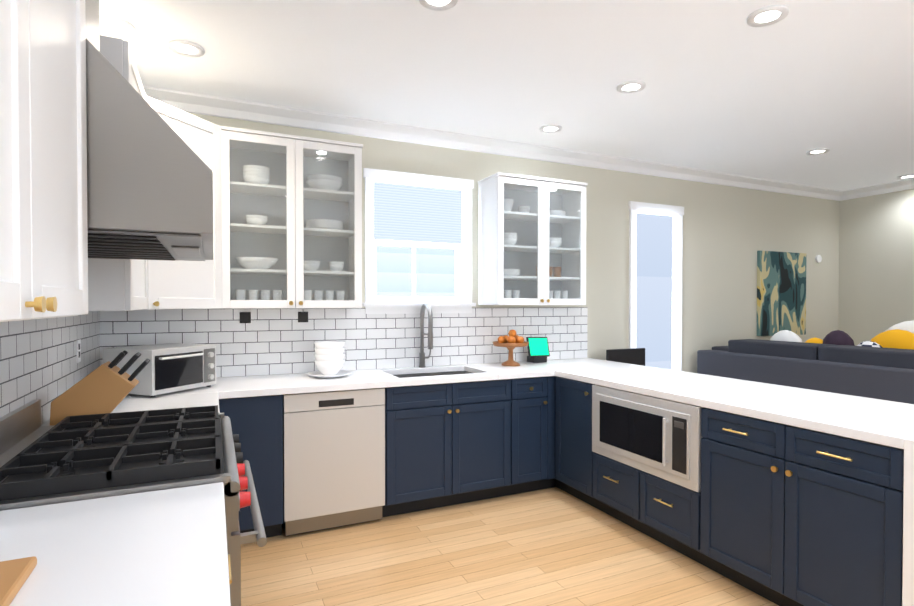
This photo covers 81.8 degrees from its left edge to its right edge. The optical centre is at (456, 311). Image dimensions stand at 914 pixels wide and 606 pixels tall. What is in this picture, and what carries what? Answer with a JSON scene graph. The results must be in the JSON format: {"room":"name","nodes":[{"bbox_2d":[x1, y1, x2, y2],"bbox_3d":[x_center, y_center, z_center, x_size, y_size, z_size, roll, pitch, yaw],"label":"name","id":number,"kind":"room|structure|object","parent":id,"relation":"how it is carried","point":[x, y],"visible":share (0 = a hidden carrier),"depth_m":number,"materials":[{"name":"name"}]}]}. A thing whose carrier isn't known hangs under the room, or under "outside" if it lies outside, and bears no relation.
{"room":"kitchen","nodes":[
{"label":"kitchen","id":0,"kind":"room"},
{"bbox_2d":[0,0,95,321],"bbox_3d":[-0.877,-0.537,0.797,0.355,1.110,0.963,0,1,-25],"label":"upper cabinet","id":1,"kind":"object","parent":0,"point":[49,268],"depth_m":1.00,"materials":[{"name":"white wood"}]},
{"bbox_2d":[0,482,231,605],"bbox_3d":[-0.286,0.510,-0.106,0.659,0.040,3.126,0,1,-25],"label":"countertop","id":2,"kind":"structure","parent":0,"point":[168,547],"depth_m":1.05,"materials":[{"name":"white stone"}]},
{"bbox_2d":[0,556,36,605],"bbox_3d":[-0.756,0.469,0.548,0.320,0.020,0.810,0,1,-25],"label":"cutting board","id":3,"kind":"object","parent":2,"relation":"on","point":[15,574],"visible":0.91,"depth_m":0.91,"materials":[{"name":"brown wood"}]},
{"bbox_2d":[242,165,269,183],"bbox_3d":[-1.313,-0.873,3.452,0.164,0.126,0.164,0,1,20],"label":"bowls","id":4,"kind":"object","parent":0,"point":[257,170],"depth_m":3.39,"materials":[{"name":"white ceramic"}]},
{"bbox_2d":[235,257,277,268],"bbox_3d":[-1.311,-0.308,3.461,0.270,0.075,0.266,1,1,35],"label":"bowl","id":5,"kind":"object","parent":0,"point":[252,261],"depth_m":3.37,"materials":[{"name":"white ceramic"}]},
{"bbox_2d":[245,215,267,224],"bbox_3d":[-1.313,-0.585,3.456,0.135,0.070,0.135,0,1,-25],"label":"bowl","id":6,"kind":"object","parent":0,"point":[247,216],"depth_m":3.41,"materials":[{"name":"white ceramic"}]},
{"bbox_2d":[304,261,343,270],"bbox_3d":[-0.919,-0.307,3.641,0.283,0.070,0.116,0,1,-25],"label":"bowls","id":7,"kind":"object","parent":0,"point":[315,264],"depth_m":3.59,"materials":[{"name":"white ceramic"}]},
{"bbox_2d":[306,174,342,190],"bbox_3d":[-0.913,-0.862,3.636,0.242,0.100,0.242,1,1,35],"label":"bowls","id":8,"kind":"object","parent":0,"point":[331,177],"depth_m":3.55,"materials":[{"name":"white ceramic"}]},
{"bbox_2d":[306,219,342,229],"bbox_3d":[-0.913,-0.584,3.640,0.249,0.064,0.249,0,1,-31],"label":"plate","id":9,"kind":"object","parent":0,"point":[332,222],"depth_m":3.54,"materials":[{"name":"white ceramic"}]},
{"bbox_2d":[99,0,913,190],"bbox_3d":[2.508,-1.418,1.970,7.740,0.100,6.440,0,1,-25],"label":"ceiling","id":10,"kind":"structure","parent":0,"point":[728,89],"depth_m":3.03,"materials":[{"name":"white paint"}]},
{"bbox_2d":[99,15,135,35],"bbox_3d":[-1.640,-1.370,2.533,0.169,0.011,0.169,0,1,-31],"label":"recessed light","id":11,"kind":"object","parent":10,"relation":"in","point":[110,24],"depth_m":2.53,"materials":[{"name":"white"}]},
{"bbox_2d":[168,40,204,56],"bbox_3d":[-1.414,-1.373,2.759,0.169,0.011,0.169,0,1,-31],"label":"recessed light","id":12,"kind":"object","parent":10,"relation":"in","point":[186,48],"depth_m":2.76,"materials":[{"name":"white"}]},
{"bbox_2d":[419,0,457,10],"bbox_3d":[-0.081,-1.367,2.306,0.169,0.011,0.169,0,1,-31],"label":"recessed light","id":13,"kind":"object","parent":10,"relation":"in","point":[437,5],"depth_m":2.34,"materials":[{"name":"white"}]},
{"bbox_2d":[539,124,561,132],"bbox_3d":[0.714,-1.390,4.018,0.169,0.011,0.169,0,1,-31],"label":"recessed light","id":14,"kind":"object","parent":10,"relation":"in","point":[550,128],"depth_m":4.01,"materials":[{"name":"white"}]},
{"bbox_2d":[617,80,645,93],"bbox_3d":[1.071,-1.379,3.246,0.169,0.011,0.169,0,1,29],"label":"recessed light","id":15,"kind":"object","parent":10,"relation":"in","point":[633,86],"depth_m":3.24,"materials":[{"name":"white"}]},
{"bbox_2d":[747,5,788,26],"bbox_3d":[1.440,-1.369,2.447,0.169,0.011,0.169,1,1,41],"label":"recessed light","id":16,"kind":"object","parent":10,"relation":"in","point":[767,15],"depth_m":2.44,"materials":[{"name":"white"}]},
{"bbox_2d":[806,148,829,154],"bbox_3d":[3.158,-1.398,4.618,0.169,0.011,0.169,1,1,41],"label":"recessed light","id":17,"kind":"object","parent":10,"relation":"in","point":[820,150],"depth_m":4.62,"materials":[{"name":"white"}]},
{"bbox_2d":[897,174,913,178],"bbox_3d":[4.720,-1.410,5.527,0.169,0.011,0.169,0,1,-31],"label":"recessed light","id":18,"kind":"object","parent":10,"relation":"in","point":[908,176],"depth_m":5.53,"materials":[{"name":"white"}]},
{"bbox_2d":[241,487,778,605],"bbox_3d":[2.508,1.421,2.009,7.740,0.100,6.440,0,1,-25],"label":"floor","id":19,"kind":"structure","parent":0,"point":[555,546],"depth_m":2.83,"materials":[{"name":"brown wood"}]},
{"bbox_2d":[0,399,266,605],"bbox_3d":[-1.085,0.860,1.778,0.769,1.030,0.944,0,1,-25],"label":"range","id":20,"kind":"object","parent":19,"relation":"on","point":[77,458],"visible":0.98,"depth_m":1.58,"materials":[{"name":"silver metal"}]},
{"bbox_2d":[220,394,283,537],"bbox_3d":[-1.316,0.919,3.307,0.363,0.870,0.616,0,1,-25],"label":"base cabinet","id":21,"kind":"object","parent":19,"relation":"on","point":[258,422],"depth_m":3.06,"materials":[{"name":"blue wood"}]},
{"bbox_2d":[41,390,219,425],"bbox_3d":[-1.485,0.475,2.488,0.659,0.040,0.678,0,1,-25],"label":"countertop","id":22,"kind":"structure","parent":21,"relation":"on","point":[161,401],"depth_m":2.62,"materials":[{"name":"white stone"}]},
{"bbox_2d":[50,350,150,425],"bbox_3d":[-1.484,0.314,2.213,0.337,0.287,0.145,0,1,-25],"label":"knife block","id":23,"kind":"object","parent":22,"relation":"on","point":[107,387],"visible":0.98,"depth_m":2.15,"materials":[{"name":"brown wood"}]},
{"bbox_2d":[103,343,215,396],"bbox_3d":[-1.654,0.323,2.986,0.397,0.248,0.430,0,1,20],"label":"toaster oven","id":24,"kind":"object","parent":22,"relation":"on","point":[171,367],"visible":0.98,"depth_m":2.85,"materials":[{"name":"silver metal"}]},
{"bbox_2d":[125,370,407,397],"bbox_3d":[-1.262,0.464,3.315,1.757,0.040,0.636,0,1,-25],"label":"countertop","id":25,"kind":"structure","parent":21,"relation":"on","point":[258,386],"depth_m":3.25,"materials":[{"name":"white stone"}]},
{"bbox_2d":[307,341,351,377],"bbox_3d":[-0.858,0.323,3.557,0.300,0.232,0.300,0,1,-25],"label":"bowls","id":26,"kind":"object","parent":25,"relation":"on","point":[329,360],"visible":1,"depth_m":3.48,"materials":[{"name":"white ceramic"}]},
{"bbox_2d":[282,388,384,535],"bbox_3d":[-0.857,0.920,3.491,0.614,0.862,0.574,0,1,-25],"label":"dishwasher","id":27,"kind":"object","parent":19,"relation":"on","point":[333,459],"visible":0.85,"depth_m":3.23,"materials":[{"name":"silver metal"}]},
{"bbox_2d":[382,402,455,516],"bbox_3d":[-0.347,1.033,3.756,0.408,0.630,0.616,0,1,-25],"label":"base cabinet","id":28,"kind":"object","parent":19,"relation":"on","point":[420,439],"depth_m":3.47,"materials":[{"name":"blue wood"}]},
{"bbox_2d":[424,398,495,504],"bbox_3d":[0.023,1.031,3.928,0.408,0.630,0.616,0,1,-25],"label":"base cabinet","id":29,"kind":"object","parent":19,"relation":"on","point":[475,426],"depth_m":3.64,"materials":[{"name":"blue wood"}]},
{"bbox_2d":[456,366,547,497],"bbox_3d":[0.378,0.908,4.090,0.495,0.870,0.616,0,1,-25],"label":"base cabinet","id":30,"kind":"object","parent":19,"relation":"on","point":[520,405],"depth_m":3.78,"materials":[{"name":"blue wood"}]},
{"bbox_2d":[460,362,555,381],"bbox_3d":[0.368,0.454,4.068,0.475,0.040,0.636,0,1,-25],"label":"countertop","id":31,"kind":"structure","parent":30,"relation":"on","point":[498,371],"depth_m":3.88,"materials":[{"name":"white stone"}]},
{"bbox_2d":[419,302,432,367],"bbox_3d":[-0.212,0.182,4.003,0.103,0.502,0.218,0,1,-25],"label":"faucet","id":32,"kind":"object","parent":31,"relation":"on","point":[422,357],"visible":0.98,"depth_m":4.04,"materials":[{"name":"silver metal"}]},
{"bbox_2d":[394,371,469,377],"bbox_3d":[-0.160,0.590,3.838,0.672,0.223,0.422,0,1,-25],"label":"sink basin","id":33,"kind":"object","parent":31,"relation":"in","point":[430,374],"depth_m":4.05,"materials":[{"name":"silver metal"}]},
{"bbox_2d":[493,330,528,365],"bbox_3d":[0.428,0.288,4.205,0.290,0.285,0.290,0,1,-25],"label":"cake stand","id":34,"kind":"object","parent":31,"relation":"on","point":[511,341],"visible":1,"depth_m":4.16,"materials":[{"name":"brown wood"}]},
{"bbox_2d":[560,374,647,505],"bbox_3d":[1.147,0.912,3.850,0.740,0.870,0.412,0,1,-25],"label":"base cabinet","id":35,"kind":"object","parent":19,"relation":"on","point":[575,394],"depth_m":3.68,"materials":[{"name":"blue wood"}]},
{"bbox_2d":[592,451,628,524],"bbox_3d":[1.333,1.145,3.450,0.740,0.415,0.477,0,1,-25],"label":"base cabinet","id":36,"kind":"object","parent":19,"relation":"on","point":[609,476],"depth_m":3.37,"materials":[{"name":"blue wood"}]},
{"bbox_2d":[606,348,644,365],"bbox_3d":[1.593,0.837,4.530,0.440,1.000,0.440,0,1,-25],"label":"chair","id":37,"kind":"object","parent":19,"relation":"on","point":[635,356],"visible":0.15,"depth_m":4.70,"materials":[{"name":"black"}]},
{"bbox_2d":[628,466,695,560],"bbox_3d":[1.491,1.149,3.107,0.740,0.415,0.477,0,1,-25],"label":"base cabinet","id":38,"kind":"object","parent":19,"relation":"on","point":[663,510],"depth_m":2.98,"materials":[{"name":"blue wood"}]},
{"bbox_2d":[696,402,767,596],"bbox_3d":[1.697,0.928,2.660,0.740,0.870,0.503,0,1,-25],"label":"base cabinet","id":39,"kind":"object","parent":19,"relation":"on","point":[730,501],"depth_m":2.57,"materials":[{"name":"blue wood"}]},
{"bbox_2d":[697,320,913,403],"bbox_3d":[3.462,0.709,4.082,1.040,1.268,2.980,0,1,-25],"label":"sofa","id":40,"kind":"object","parent":19,"relation":"on","point":[880,366],"visible":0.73,"depth_m":4.22,"materials":[{"name":"grey fabric"}]},
{"bbox_2d":[764,418,913,605],"bbox_3d":[1.859,0.932,2.309,0.740,0.870,0.500,0,1,-25],"label":"base cabinet","id":41,"kind":"object","parent":19,"relation":"on","point":[804,497],"depth_m":2.14,"materials":[{"name":"blue wood"}]},
{"bbox_2d":[524,358,913,445],"bbox_3d":[1.411,0.463,3.360,0.825,0.040,2.796,0,1,-25],"label":"countertop","id":42,"kind":"structure","parent":41,"relation":"on","point":[882,420],"depth_m":2.76,"materials":[{"name":"white stone"}]},
{"bbox_2d":[526,337,549,362],"bbox_3d":[0.675,0.321,4.433,0.225,0.217,0.095,0,1,-33],"label":"display","id":43,"kind":"object","parent":42,"relation":"on","point":[538,349],"visible":0.95,"depth_m":4.41,"materials":[{"name":"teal plastic"}]},
{"bbox_2d":[504,233,516,244],"bbox_3d":[0.413,-0.572,4.253,0.141,0.104,0.141,0,1,29],"label":"cup","id":44,"kind":"object","parent":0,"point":[512,236],"depth_m":4.19,"materials":[{"name":"white ceramic"}]},
{"bbox_2d":[504,199,518,210],"bbox_3d":[0.395,-0.835,4.241,0.126,0.110,0.126,0,1,-25],"label":"cup","id":45,"kind":"object","parent":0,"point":[505,202],"depth_m":4.19,"materials":[{"name":"white ceramic"}]},
{"bbox_2d":[504,269,519,275],"bbox_3d":[0.413,-0.308,4.256,0.199,0.055,0.199,0,1,-31],"label":"plate","id":46,"kind":"object","parent":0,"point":[506,273],"depth_m":4.17,"materials":[{"name":"white ceramic"}]},
{"bbox_2d":[505,290,519,297],"bbox_3d":[0.412,-0.120,4.247,0.204,0.100,0.058,0,1,-25],"label":"cups","id":47,"kind":"object","parent":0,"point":[507,292],"depth_m":4.25,"materials":[{"name":"white ceramic"}]},
{"bbox_2d":[190,113,839,377],"bbox_3d":[1.183,-0.037,4.858,7.500,2.740,0.120,0,1,-25],"label":"wall","id":48,"kind":"structure","parent":0,"point":[729,232],"depth_m":5.32,"materials":[{"name":"beige paint"}]},
{"bbox_2d":[0,311,103,424],"bbox_3d":[-1.060,0.132,0.783,0.007,0.689,5.400,0,1,-25],"label":"tile backsplash","id":49,"kind":"structure","parent":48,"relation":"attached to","point":[38,358],"depth_m":2.18,"materials":[{"name":"white tile"}]},
{"bbox_2d":[76,339,80,362],"bbox_3d":[-1.941,0.204,2.708,0.006,0.115,0.070,0,1,-25],"label":"electrical outlet","id":50,"kind":"object","parent":49,"relation":"attached to","point":[78,343],"visible":1,"depth_m":2.69,"materials":[{"name":"white plastic"}]},
{"bbox_2d":[96,35,159,310],"bbox_3d":[-1.617,-0.559,2.417,0.371,1.110,0.678,0,1,-25],"label":"upper cabinet","id":51,"kind":"object","parent":48,"relation":"attached to","point":[121,284],"depth_m":2.16,"materials":[{"name":"white wood"}]},
{"bbox_2d":[156,100,235,308],"bbox_3d":[-1.642,-0.566,2.899,0.731,1.110,0.435,0,1,-25],"label":"upper cabinet","id":52,"kind":"object","parent":48,"relation":"attached to","point":[208,284],"depth_m":3.15,"materials":[{"name":"white wood"}]},
{"bbox_2d":[236,290,281,299],"bbox_3d":[-1.297,-0.090,3.459,0.285,0.100,0.058,0,1,-25],"label":"cups","id":53,"kind":"object","parent":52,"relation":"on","point":[251,293],"depth_m":3.43,"materials":[{"name":"white ceramic"}]},
{"bbox_2d":[304,290,344,299],"bbox_3d":[-0.915,-0.092,3.635,0.285,0.100,0.058,0,1,-25],"label":"cups","id":54,"kind":"object","parent":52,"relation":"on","point":[319,294],"depth_m":3.62,"materials":[{"name":"white ceramic"}]},
{"bbox_2d":[104,307,587,376],"bbox_3d":[-0.493,0.204,4.017,3.690,0.457,0.008,0,1,-25],"label":"tile backsplash","id":55,"kind":"structure","parent":48,"relation":"attached to","point":[274,341],"depth_m":3.87,"materials":[{"name":"white tile"}]},
{"bbox_2d":[240,312,250,322],"bbox_3d":[-1.434,0.043,3.572,0.070,0.075,0.004,0,1,-25],"label":"electrical outlet","id":56,"kind":"object","parent":55,"relation":"attached to","point":[245,317],"depth_m":3.57,"materials":[{"name":"black plastic"}]},
{"bbox_2d":[298,312,307,321],"bbox_3d":[-1.089,0.041,3.732,0.070,0.075,0.004,0,1,-25],"label":"electrical outlet","id":57,"kind":"object","parent":55,"relation":"attached to","point":[302,316],"depth_m":3.73,"materials":[{"name":"black plastic"}]},
{"bbox_2d":[362,168,475,313],"bbox_3d":[-0.298,-0.521,4.134,0.920,1.077,0.160,0,1,-25],"label":"kitchen window","id":58,"kind":"structure","parent":48,"relation":"in","point":[405,209],"depth_m":4.12,"materials":[{"name":"white wood"}]},
{"bbox_2d":[143,86,842,200],"bbox_3d":[1.225,-1.356,4.748,7.500,0.100,0.085,0,1,-25],"label":"crown molding","id":59,"kind":"structure","parent":48,"relation":"attached to","point":[187,102],"depth_m":4.15,"materials":[{"name":"white"}]},
{"bbox_2d":[628,201,683,370],"bbox_3d":[1.917,-0.130,5.175,0.694,1.817,0.138,0,1,-25],"label":"window","id":60,"kind":"structure","parent":48,"relation":"in","point":[655,273],"depth_m":5.18,"materials":[{"name":"white"}]},
{"bbox_2d":[757,250,806,335],"bbox_3d":[3.639,-0.196,5.904,0.800,0.930,0.032,0,1,-25],"label":"painting","id":61,"kind":"object","parent":48,"relation":"attached to","point":[781,291],"visible":0.93,"depth_m":5.87,"materials":[{"name":"fabric"}]},
{"bbox_2d":[815,255,821,262],"bbox_3d":[4.236,-0.615,6.181,0.090,0.090,0.020,0,1,-25],"label":"thermostat","id":62,"kind":"object","parent":48,"relation":"attached to","point":[818,258],"visible":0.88,"depth_m":6.17,"materials":[{"name":"white plastic"}]},
{"bbox_2d":[519,206,529,212],"bbox_3d":[0.548,-0.816,4.312,0.097,0.070,0.097,-1,1,-40],"label":"bowls","id":63,"kind":"object","parent":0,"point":[525,209],"depth_m":4.27,"materials":[{"name":"white ceramic"}]},
{"bbox_2d":[536,266,560,276],"bbox_3d":[0.766,-0.328,4.408,0.233,0.090,0.068,0,1,-25],"label":"cup","id":64,"kind":"object","parent":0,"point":[558,269],"depth_m":4.41,"materials":[{"name":"brown ceramic"}]},
{"bbox_2d":[549,237,561,246],"bbox_3d":[0.794,-0.566,4.429,0.174,0.085,0.174,0,1,-25],"label":"bowls","id":65,"kind":"object","parent":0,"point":[552,239],"depth_m":4.36,"materials":[{"name":"white ceramic"}]},
{"bbox_2d":[549,210,565,215],"bbox_3d":[0.811,-0.808,4.434,0.199,0.049,0.199,0,1,-31],"label":"plate","id":66,"kind":"object","parent":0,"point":[550,211],"depth_m":4.35,"materials":[{"name":"white ceramic"}]},
{"bbox_2d":[549,291,567,298],"bbox_3d":[0.809,-0.123,4.431,0.279,0.100,0.058,0,1,-25],"label":"cups","id":67,"kind":"object","parent":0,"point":[562,295],"depth_m":4.42,"materials":[{"name":"white ceramic"}]},
{"bbox_2d":[592,385,702,491],"bbox_3d":[1.289,0.712,3.215,0.573,0.442,0.844,0,1,-25],"label":"microwave","id":68,"kind":"object","parent":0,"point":[658,437],"visible":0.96,"depth_m":3.02,"materials":[{"name":"silver metal"}]},
{"bbox_2d":[838,189,913,345],"bbox_3d":[5.966,-0.020,3.587,0.120,2.740,6.440,0,1,-25],"label":"wall","id":69,"kind":"structure","parent":0,"point":[876,264],"depth_m":6.02,"materials":[{"name":"beige paint"}]},
{"bbox_2d":[843,178,913,199],"bbox_3d":[5.896,-1.339,3.477,0.085,0.100,6.090,0,1,-25],"label":"crown molding","id":70,"kind":"structure","parent":69,"relation":"attached to","point":[907,184],"depth_m":5.94,"materials":[{"name":"white wood"}]},
{"bbox_3d":[-0.951,0.023,0.392,0.120,2.740,6.440,0,1,-25],"label":"wall","id":71,"kind":"structure","parent":0,"visible":0},
{"bbox_2d":[85,0,212,260],"bbox_3d":[-1.152,-0.781,1.726,0.637,1.161,0.946,0,1,-25],"label":"range hood","id":72,"kind":"object","parent":71,"relation":"attached to","point":[149,184],"visible":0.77,"depth_m":1.37,"materials":[{"name":"silver metal"}]},
{"label":"outside","id":73,"kind":"structure","parent":0,"visible":0},
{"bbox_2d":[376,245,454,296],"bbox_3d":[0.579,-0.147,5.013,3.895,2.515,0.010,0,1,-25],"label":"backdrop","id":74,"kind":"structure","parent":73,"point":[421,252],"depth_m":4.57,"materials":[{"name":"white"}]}
]}

